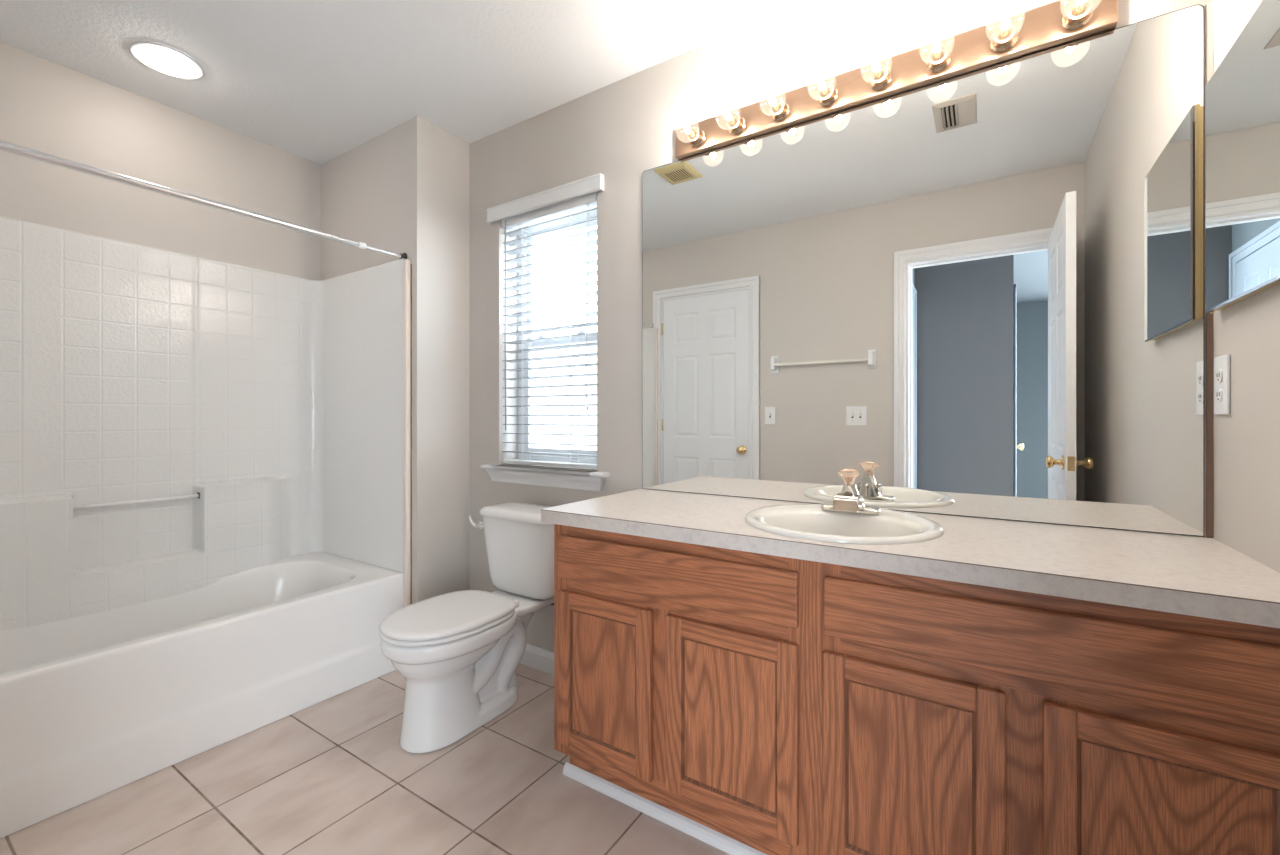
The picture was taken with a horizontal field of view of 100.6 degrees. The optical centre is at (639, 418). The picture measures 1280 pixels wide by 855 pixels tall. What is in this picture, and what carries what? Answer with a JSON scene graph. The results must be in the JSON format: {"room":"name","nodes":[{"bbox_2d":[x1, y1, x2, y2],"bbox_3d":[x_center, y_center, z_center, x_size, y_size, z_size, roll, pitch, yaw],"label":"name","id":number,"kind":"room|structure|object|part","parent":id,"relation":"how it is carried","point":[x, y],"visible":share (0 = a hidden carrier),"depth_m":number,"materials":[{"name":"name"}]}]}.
{"room":"bathroom","nodes":[
{"label":"bathroom","id":0,"kind":"room"},
{"bbox_2d":[0,42,320,280],"bbox_3d":[-2.080,-0.120,2.305,0.120,2.440,2.140,0,0,33],"label":"wall","id":1,"kind":"structure","parent":0,"point":[46,106],"depth_m":2.21,"materials":[{"name":"beige paint"}]},
{"bbox_2d":[0,663,729,854],"bbox_3d":[-0.615,1.150,1.353,3.615,0.100,2.140,0,0,33],"label":"floor","id":2,"kind":"structure","parent":0,"point":[333,775],"depth_m":1.52,"materials":[{"name":"beige tile"}]},
{"bbox_2d":[0,552,403,838],"bbox_3d":[-1.784,0.894,1.920,0.767,0.408,1.547,0,0,33],"label":"bathtub","id":3,"kind":"object","parent":2,"relation":"on","point":[94,705],"visible":0.98,"depth_m":1.80,"materials":[{"name":"white ceramic"}]},
{"bbox_2d":[0,552,400,678],"bbox_3d":[-1.795,0.853,1.927,0.740,0.326,1.547,0,0,33],"label":"basin","id":4,"kind":"object","parent":3,"relation":"in","point":[320,602],"depth_m":2.04,"materials":[{"name":"white ceramic"}]},
{"bbox_2d":[0,216,411,629],"bbox_3d":[-1.782,0.190,1.923,0.792,1.814,1.584,0,0,33],"label":"tub surround","id":5,"kind":"object","parent":3,"relation":"on","point":[172,423],"visible":1,"depth_m":2.30,"materials":[{"name":"white plastic"}]},
{"bbox_2d":[0,140,406,259],"bbox_3d":[-1.495,-0.728,1.737,0.042,0.042,1.583,0,0,33],"label":"shower curtain rod","id":6,"kind":"object","parent":5,"relation":"attached to","point":[4,146],"visible":0.87,"depth_m":1.71,"materials":[{"name":"silver metal"}]},
{"bbox_3d":[-1.340,-0.014,2.564,0.689,1.406,0.018,0,0,33],"label":"panel","id":7,"kind":"part","parent":5,"relation":"part of","materials":[{"name":"white plastic"}]},
{"bbox_2d":[379,502,553,752],"bbox_3d":[-0.611,0.734,2.011,0.449,0.728,0.737,0,0,33],"label":"toilet","id":8,"kind":"object","parent":2,"relation":"on","point":[458,654],"visible":0.99,"depth_m":1.89,"materials":[{"name":"white ceramic"}]},
{"bbox_3d":[-0.685,0.716,1.892,0.358,0.016,0.452,0,0,33],"label":"seat","id":9,"kind":"part","parent":8,"relation":"part of","materials":[{"name":"white plastic"}]},
{"bbox_3d":[-0.685,0.695,1.892,0.358,0.023,0.453,0,0,33],"label":"lid","id":10,"kind":"part","parent":8,"relation":"part of","materials":[{"name":"white plastic"}]},
{"bbox_3d":[-0.613,0.912,2.003,0.354,0.372,0.715,0,0,33],"label":"bowl","id":11,"kind":"part","parent":8,"relation":"part of","materials":[{"name":"white ceramic"}]},
{"bbox_3d":[-0.692,0.437,2.237,0.059,0.057,0.038,0,0,33],"label":"flush lever","id":12,"kind":"part","parent":8,"relation":"part of","materials":[{"name":"silver metal"}]},
{"bbox_3d":[-0.469,0.391,2.219,0.436,0.041,0.210,0,0,33],"label":"tank lid","id":13,"kind":"part","parent":8,"relation":"part of","materials":[{"name":"white ceramic"}]},
{"bbox_3d":[-0.468,0.569,2.220,0.414,0.314,0.194,0,0,33],"label":"tank","id":14,"kind":"part","parent":8,"relation":"part of","materials":[{"name":"white ceramic"}]},
{"bbox_2d":[554,524,1279,854],"bbox_3d":[0.513,0.705,1.395,1.527,0.788,0.539,0,0,33],"label":"vanity cabinet","id":15,"kind":"object","parent":2,"relation":"on","point":[739,702],"visible":0.98,"depth_m":1.08,"materials":[{"name":"brown wood"}]},
{"bbox_3d":[-0.103,0.731,1.488,0.238,0.364,0.006,0,0,33],"label":"panel","id":16,"kind":"part","parent":15,"relation":"part of","materials":[{"name":"brown wood"}]},
{"bbox_3d":[-0.104,0.731,1.485,0.323,0.450,0.018,0,0,33],"label":"door","id":17,"kind":"part","parent":15,"relation":"part of","materials":[{"name":"brown wood"}]},
{"bbox_3d":[0.406,1.084,1.231,1.526,0.030,0.016,0,0,33],"label":"toe molding","id":18,"kind":"part","parent":15,"relation":"part of","materials":[{"name":"white paint"}]},
{"bbox_3d":[0.057,0.406,1.380,0.708,0.126,0.018,0,0,33],"label":"drawer","id":19,"kind":"part","parent":15,"relation":"part of","materials":[{"name":"brown wood"}]},
{"bbox_3d":[0.213,0.731,1.282,0.255,0.364,0.006,0,0,33],"label":"panel","id":20,"kind":"part","parent":15,"relation":"part of","materials":[{"name":"brown wood"}]},
{"bbox_3d":[0.211,0.731,1.280,0.340,0.450,0.018,0,0,33],"label":"door","id":21,"kind":"part","parent":15,"relation":"part of","materials":[{"name":"brown wood"}]},
{"bbox_2d":[541,489,1279,627],"bbox_3d":[0.502,0.291,1.398,1.550,0.038,0.548,0,0,33],"label":"countertop","id":22,"kind":"structure","parent":15,"relation":"on","point":[1204,577],"depth_m":1.10,"materials":[{"name":"beige laminate"}]},
{"bbox_2d":[745,504,943,543],"bbox_3d":[0.516,0.337,1.382,0.477,0.158,0.476,0,0,33],"label":"sink","id":23,"kind":"object","parent":22,"relation":"in","point":[803,521],"visible":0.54,"depth_m":1.44,"materials":[{"name":"white ceramic"}]},
{"bbox_2d":[821,468,880,513],"bbox_3d":[0.586,0.200,1.486,0.155,0.120,0.099,0,0,33],"label":"faucet","id":24,"kind":"object","parent":22,"relation":"on","point":[849,499],"visible":1,"depth_m":1.46,"materials":[{"name":"silver metal"}]},
{"bbox_3d":[0.581,0.232,1.479,0.066,0.042,0.082,0,0,33],"label":"spout","id":25,"kind":"part","parent":24,"relation":"part of","materials":[{"name":"silver metal"}]},
{"bbox_3d":[0.581,0.165,1.479,0.061,0.050,0.056,0,0,33],"label":"handle knob","id":26,"kind":"part","parent":24,"relation":"part of","materials":[{"name":"beige"}]},
{"bbox_3d":[0.594,0.253,1.498,0.155,0.015,0.047,0,0,33],"label":"plate","id":27,"kind":"part","parent":24,"relation":"part of","materials":[{"name":"silver metal"}]},
{"bbox_3d":[0.539,0.731,1.071,0.243,0.364,0.006,0,0,33],"label":"panel","id":28,"kind":"part","parent":15,"relation":"part of","materials":[{"name":"brown wood"}]},
{"bbox_3d":[0.537,0.731,1.069,0.328,0.450,0.018,0,0,33],"label":"door","id":29,"kind":"part","parent":15,"relation":"part of","materials":[{"name":"brown wood"}]},
{"bbox_3d":[0.699,0.406,0.964,0.709,0.126,0.018,0,0,33],"label":"drawer","id":30,"kind":"part","parent":15,"relation":"part of","materials":[{"name":"brown wood"}]},
{"bbox_3d":[0.859,0.731,0.860,0.328,0.450,0.018,0,0,33],"label":"door","id":31,"kind":"part","parent":15,"relation":"part of","materials":[{"name":"brown wood"}]},
{"bbox_3d":[0.860,0.731,0.862,0.243,0.364,0.006,0,0,33],"label":"panel","id":32,"kind":"part","parent":15,"relation":"part of","materials":[{"name":"brown wood"}]},
{"bbox_2d":[321,116,468,603],"bbox_3d":[-1.258,-0.120,2.698,0.830,2.440,0.285,0,0,33],"label":"wall","id":33,"kind":"structure","parent":0,"point":[404,189],"depth_m":2.48,"materials":[{"name":"beige paint"}]},
{"bbox_2d":[0,0,806,164],"bbox_3d":[-0.615,-1.390,1.353,3.615,0.100,2.140,0,0,33],"label":"ceiling","id":34,"kind":"structure","parent":0,"point":[316,81],"depth_m":1.93,"materials":[{"name":"paint"}]},
{"bbox_2d":[128,41,204,79],"bbox_3d":[-1.767,-1.325,1.988,0.214,0.030,0.214,0,0,33],"label":"recessed light","id":35,"kind":"object","parent":34,"relation":"in","point":[161,58],"visible":1,"depth_m":1.96,"materials":[{"name":"white glass"}]},
{"bbox_2d":[469,0,1212,651],"bbox_3d":[-0.073,-0.120,2.188,3.615,2.440,0.150,0,0,33],"label":"wall","id":36,"kind":"structure","parent":0,"point":[620,130],"depth_m":2.09,"materials":[{"name":"beige paint"}]},
{"bbox_2d":[519,644,553,674],"bbox_3d":[-0.407,1.055,2.307,1.025,0.090,0.014,0,0,33],"label":"baseboard","id":37,"kind":"structure","parent":36,"relation":"attached to","point":[534,657],"depth_m":2.32,"materials":[{"name":"white paint"}]},
{"bbox_2d":[481,207,608,490],"bbox_3d":[-0.392,-0.321,2.368,0.708,1.228,0.204,0,0,33],"label":"window","id":38,"kind":"structure","parent":36,"relation":"in","point":[562,478],"depth_m":2.43,"materials":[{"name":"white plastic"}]},
{"bbox_3d":[-0.402,0.255,2.352,0.708,0.077,0.166,0,0,33],"label":"sill","id":39,"kind":"part","parent":38,"relation":"part of","materials":[{"name":"white paint"}]},
{"bbox_2d":[487,173,603,468],"bbox_3d":[-0.414,-0.387,2.339,0.667,1.192,0.090,0,0,33],"label":"blind","id":40,"kind":"object","parent":38,"relation":"attached to","point":[578,195],"visible":0.88,"depth_m":2.33,"materials":[{"name":"white plastic"}]},
{"bbox_3d":[-0.518,-0.344,2.428,0.008,1.091,0.054,0,0,33],"label":"ladder cord","id":41,"kind":"part","parent":40,"relation":"part of","materials":[{"name":"white fabric"}]},
{"bbox_3d":[-0.396,0.201,2.348,0.554,0.016,0.050,0,0,33],"label":"rail","id":42,"kind":"part","parent":40,"relation":"part of","materials":[{"name":"white plastic"}]},
{"bbox_3d":[-0.279,-0.344,2.273,0.008,1.091,0.054,0,0,33],"label":"ladder cord","id":43,"kind":"part","parent":40,"relation":"part of","materials":[{"name":"white fabric"}]},
{"bbox_3d":[-0.216,-0.475,2.186,0.013,0.850,0.007,0,0,33],"label":"lift cord","id":44,"kind":"part","parent":40,"relation":"part of","materials":[{"name":"white fabric"}]},
{"bbox_3d":[-0.343,-0.360,2.433,0.574,1.150,0.032,0,0,33],"label":"frame","id":45,"kind":"part","parent":38,"relation":"part of","materials":[{"name":"white plastic"}]},
{"bbox_3d":[-0.347,-0.100,2.428,0.492,0.546,0.016,0,0,33],"label":"sash","id":46,"kind":"part","parent":38,"relation":"part of","materials":[{"name":"white plastic"}]},
{"bbox_3d":[-0.338,-0.615,2.441,0.492,0.556,0.013,0,0,33],"label":"sash","id":47,"kind":"part","parent":38,"relation":"part of","materials":[{"name":"white plastic"}]},
{"bbox_2d":[675,0,1117,159],"bbox_3d":[0.635,-1.000,1.599,1.213,0.100,0.066,0,0,33],"label":"vanity light bar","id":48,"kind":"object","parent":36,"relation":"attached to","point":[1051,25],"visible":0.88,"depth_m":1.51,"materials":[{"name":"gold metal"}]},
{"bbox_2d":[684,126,697,139],"bbox_3d":[0.167,-0.988,1.823,0.081,0.081,0.096,0,0,33],"label":"light bulb","id":49,"kind":"object","parent":48,"relation":"attached to","point":[693,135],"visible":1,"depth_m":1.84,"materials":[{"name":"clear glass"}]},
{"bbox_3d":[0.183,-0.988,1.848,0.027,0.027,0.036,0,0,33],"label":"stem","id":50,"kind":"part","parent":49,"relation":"part of","materials":[{"name":"white glass"}]},
{"bbox_2d":[687,127,704,146],"bbox_3d":[0.195,-0.992,1.867,0.060,0.060,0.036,0,0,33],"label":"socket","id":51,"kind":"object","parent":48,"relation":"attached to","point":[699,141],"depth_m":1.86,"materials":[{"name":"gold"}]},
{"bbox_2d":[725,112,737,126],"bbox_3d":[0.292,-0.988,1.742,0.081,0.081,0.096,0,0,33],"label":"light bulb","id":52,"kind":"object","parent":48,"relation":"attached to","point":[733,122],"visible":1,"depth_m":1.75,"materials":[{"name":"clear glass"}]},
{"bbox_3d":[0.308,-0.988,1.767,0.027,0.027,0.036,0,0,33],"label":"stem","id":53,"kind":"part","parent":52,"relation":"part of","materials":[{"name":"white glass"}]},
{"bbox_2d":[726,113,745,134],"bbox_3d":[0.320,-0.992,1.785,0.060,0.060,0.036,0,0,33],"label":"socket","id":54,"kind":"object","parent":48,"relation":"attached to","point":[740,129],"depth_m":1.78,"materials":[{"name":"gold"}]},
{"bbox_2d":[769,97,781,112],"bbox_3d":[0.417,-0.988,1.661,0.081,0.081,0.096,0,0,33],"label":"light bulb","id":55,"kind":"object","parent":48,"relation":"attached to","point":[777,108],"visible":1,"depth_m":1.67,"materials":[{"name":"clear glass"}]},
{"bbox_3d":[0.433,-0.988,1.686,0.027,0.027,0.036,0,0,33],"label":"stem","id":56,"kind":"part","parent":55,"relation":"part of","materials":[{"name":"white glass"}]},
{"bbox_2d":[770,99,789,121],"bbox_3d":[0.445,-0.992,1.704,0.060,0.060,0.036,0,0,33],"label":"socket","id":57,"kind":"object","parent":48,"relation":"attached to","point":[784,115],"depth_m":1.70,"materials":[{"name":"gold"}]},
{"bbox_2d":[818,81,830,97],"bbox_3d":[0.542,-0.988,1.579,0.081,0.081,0.096,0,0,33],"label":"light bulb","id":58,"kind":"object","parent":48,"relation":"attached to","point":[825,92],"visible":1,"depth_m":1.59,"materials":[{"name":"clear glass"}]},
{"bbox_3d":[0.559,-0.988,1.605,0.027,0.027,0.036,0,0,33],"label":"stem","id":59,"kind":"part","parent":58,"relation":"part of","materials":[{"name":"white glass"}]},
{"bbox_2d":[817,82,837,106],"bbox_3d":[0.571,-0.992,1.623,0.060,0.060,0.036,0,0,33],"label":"socket","id":60,"kind":"object","parent":48,"relation":"attached to","point":[831,100],"depth_m":1.62,"materials":[{"name":"gold"}]},
{"bbox_2d":[872,62,883,80],"bbox_3d":[0.667,-0.988,1.498,0.081,0.081,0.096,0,0,33],"label":"light bulb","id":61,"kind":"object","parent":48,"relation":"attached to","point":[878,75],"visible":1,"depth_m":1.51,"materials":[{"name":"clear glass"}]},
{"bbox_3d":[0.684,-0.988,1.523,0.027,0.027,0.036,0,0,33],"label":"stem","id":62,"kind":"part","parent":61,"relation":"part of","materials":[{"name":"white glass"}]},
{"bbox_2d":[869,64,891,90],"bbox_3d":[0.696,-0.992,1.542,0.060,0.060,0.036,0,0,33],"label":"socket","id":63,"kind":"object","parent":48,"relation":"attached to","point":[885,84],"depth_m":1.54,"materials":[{"name":"gold"}]},
{"bbox_2d":[932,42,943,61],"bbox_3d":[0.792,-0.988,1.417,0.081,0.081,0.096,0,0,33],"label":"light bulb","id":64,"kind":"object","parent":48,"relation":"attached to","point":[938,55],"visible":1,"depth_m":1.43,"materials":[{"name":"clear glass"}]},
{"bbox_3d":[0.809,-0.988,1.442,0.027,0.027,0.036,0,0,33],"label":"stem","id":65,"kind":"part","parent":64,"relation":"part of","materials":[{"name":"white glass"}]},
{"bbox_2d":[927,44,950,72],"bbox_3d":[0.821,-0.992,1.460,0.060,0.060,0.036,0,0,33],"label":"socket","id":66,"kind":"object","parent":48,"relation":"attached to","point":[944,65],"depth_m":1.46,"materials":[{"name":"gold"}]},
{"bbox_2d":[987,18,1010,40],"bbox_3d":[0.918,-0.988,1.335,0.081,0.081,0.096,0,0,33],"label":"light bulb","id":67,"kind":"object","parent":48,"relation":"attached to","point":[1005,33],"visible":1,"depth_m":1.35,"materials":[{"name":"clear glass"}]},
{"bbox_3d":[0.934,-0.988,1.361,0.027,0.027,0.036,0,0,33],"label":"stem","id":68,"kind":"part","parent":67,"relation":"part of","materials":[{"name":"white glass"}]},
{"bbox_2d":[990,22,1017,52],"bbox_3d":[0.946,-0.992,1.379,0.060,0.060,0.036,0,0,33],"label":"socket","id":69,"kind":"object","parent":48,"relation":"attached to","point":[1010,45],"depth_m":1.38,"materials":[{"name":"gold"}]},
{"bbox_2d":[1062,0,1092,29],"bbox_3d":[1.071,-0.992,1.298,0.060,0.060,0.036,0,0,33],"label":"socket","id":70,"kind":"object","parent":48,"relation":"attached to","point":[1085,21],"depth_m":1.30,"materials":[{"name":"gold"}]},
{"bbox_2d":[1071,0,1085,16],"bbox_3d":[1.043,-0.988,1.254,0.081,0.081,0.096,0,0,33],"label":"light bulb","id":71,"kind":"object","parent":48,"relation":"attached to","point":[1080,9],"visible":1,"depth_m":1.28,"materials":[{"name":"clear glass"}]},
{"bbox_2d":[642,4,1203,536],"bbox_3d":[0.648,-0.340,1.626,1.524,1.218,0.005,0,0,33],"label":"wall mirror","id":72,"kind":"object","parent":36,"relation":"attached to","point":[979,293],"visible":0.99,"depth_m":1.47,"materials":[{"name":"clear mirror"}]},
{"bbox_2d":[1206,313,1212,537],"bbox_3d":[1.296,-0.225,1.208,0.011,0.991,0.003,0,0,33],"label":"trim","id":73,"kind":"structure","parent":36,"relation":"attached to","point":[1209,316],"depth_m":1.21,"materials":[{"name":"brown"}]},
{"bbox_2d":[1206,2,1212,84],"bbox_3d":[1.296,-0.833,1.208,0.011,0.225,0.003,0,0,33],"label":"trim","id":74,"kind":"structure","parent":36,"relation":"attached to","point":[1209,6],"depth_m":1.21,"materials":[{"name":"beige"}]},
{"bbox_2d":[1213,0,1279,572],"bbox_3d":[0.851,-0.120,0.401,0.120,2.440,2.140,0,0,33],"label":"wall","id":75,"kind":"structure","parent":0,"point":[1246,441],"depth_m":1.05,"materials":[{"name":"beige paint"}]},
{"bbox_2d":[1214,354,1229,414],"bbox_3d":[1.263,-0.072,1.155,0.009,0.128,0.078,0,0,33],"label":"wall outlet","id":76,"kind":"object","parent":75,"relation":"attached to","point":[1221,363],"visible":1,"depth_m":1.14,"materials":[{"name":"white plastic"}]},
{"bbox_2d":[1215,389,1222,401],"bbox_3d":[1.261,-0.050,1.156,0.003,0.029,0.034,0,0,33],"label":"socket","id":77,"kind":"object","parent":76,"relation":"attached to","point":[1218,392],"depth_m":1.15,"materials":[{"name":"grey plastic"}]},
{"bbox_2d":[1215,369,1222,382],"bbox_3d":[1.261,-0.092,1.156,0.003,0.029,0.034,0,0,33],"label":"socket","id":78,"kind":"object","parent":76,"relation":"attached to","point":[1218,372],"depth_m":1.15,"materials":[{"name":"grey plastic"}]},
{"bbox_2d":[1205,0,1279,312],"bbox_3d":[1.141,-0.485,0.984,0.026,0.507,0.451,0,0,33],"label":"medicine cabinet","id":79,"kind":"object","parent":75,"relation":"attached to","point":[1242,96],"visible":1,"depth_m":1.00,"materials":[{"name":"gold metal"}]},
{"bbox_3d":[1.133,-0.485,0.989,0.006,0.505,0.443,0,0,33],"label":"mirror door","id":80,"kind":"part","parent":79,"relation":"part of","materials":[{"name":"grey"}]}
]}

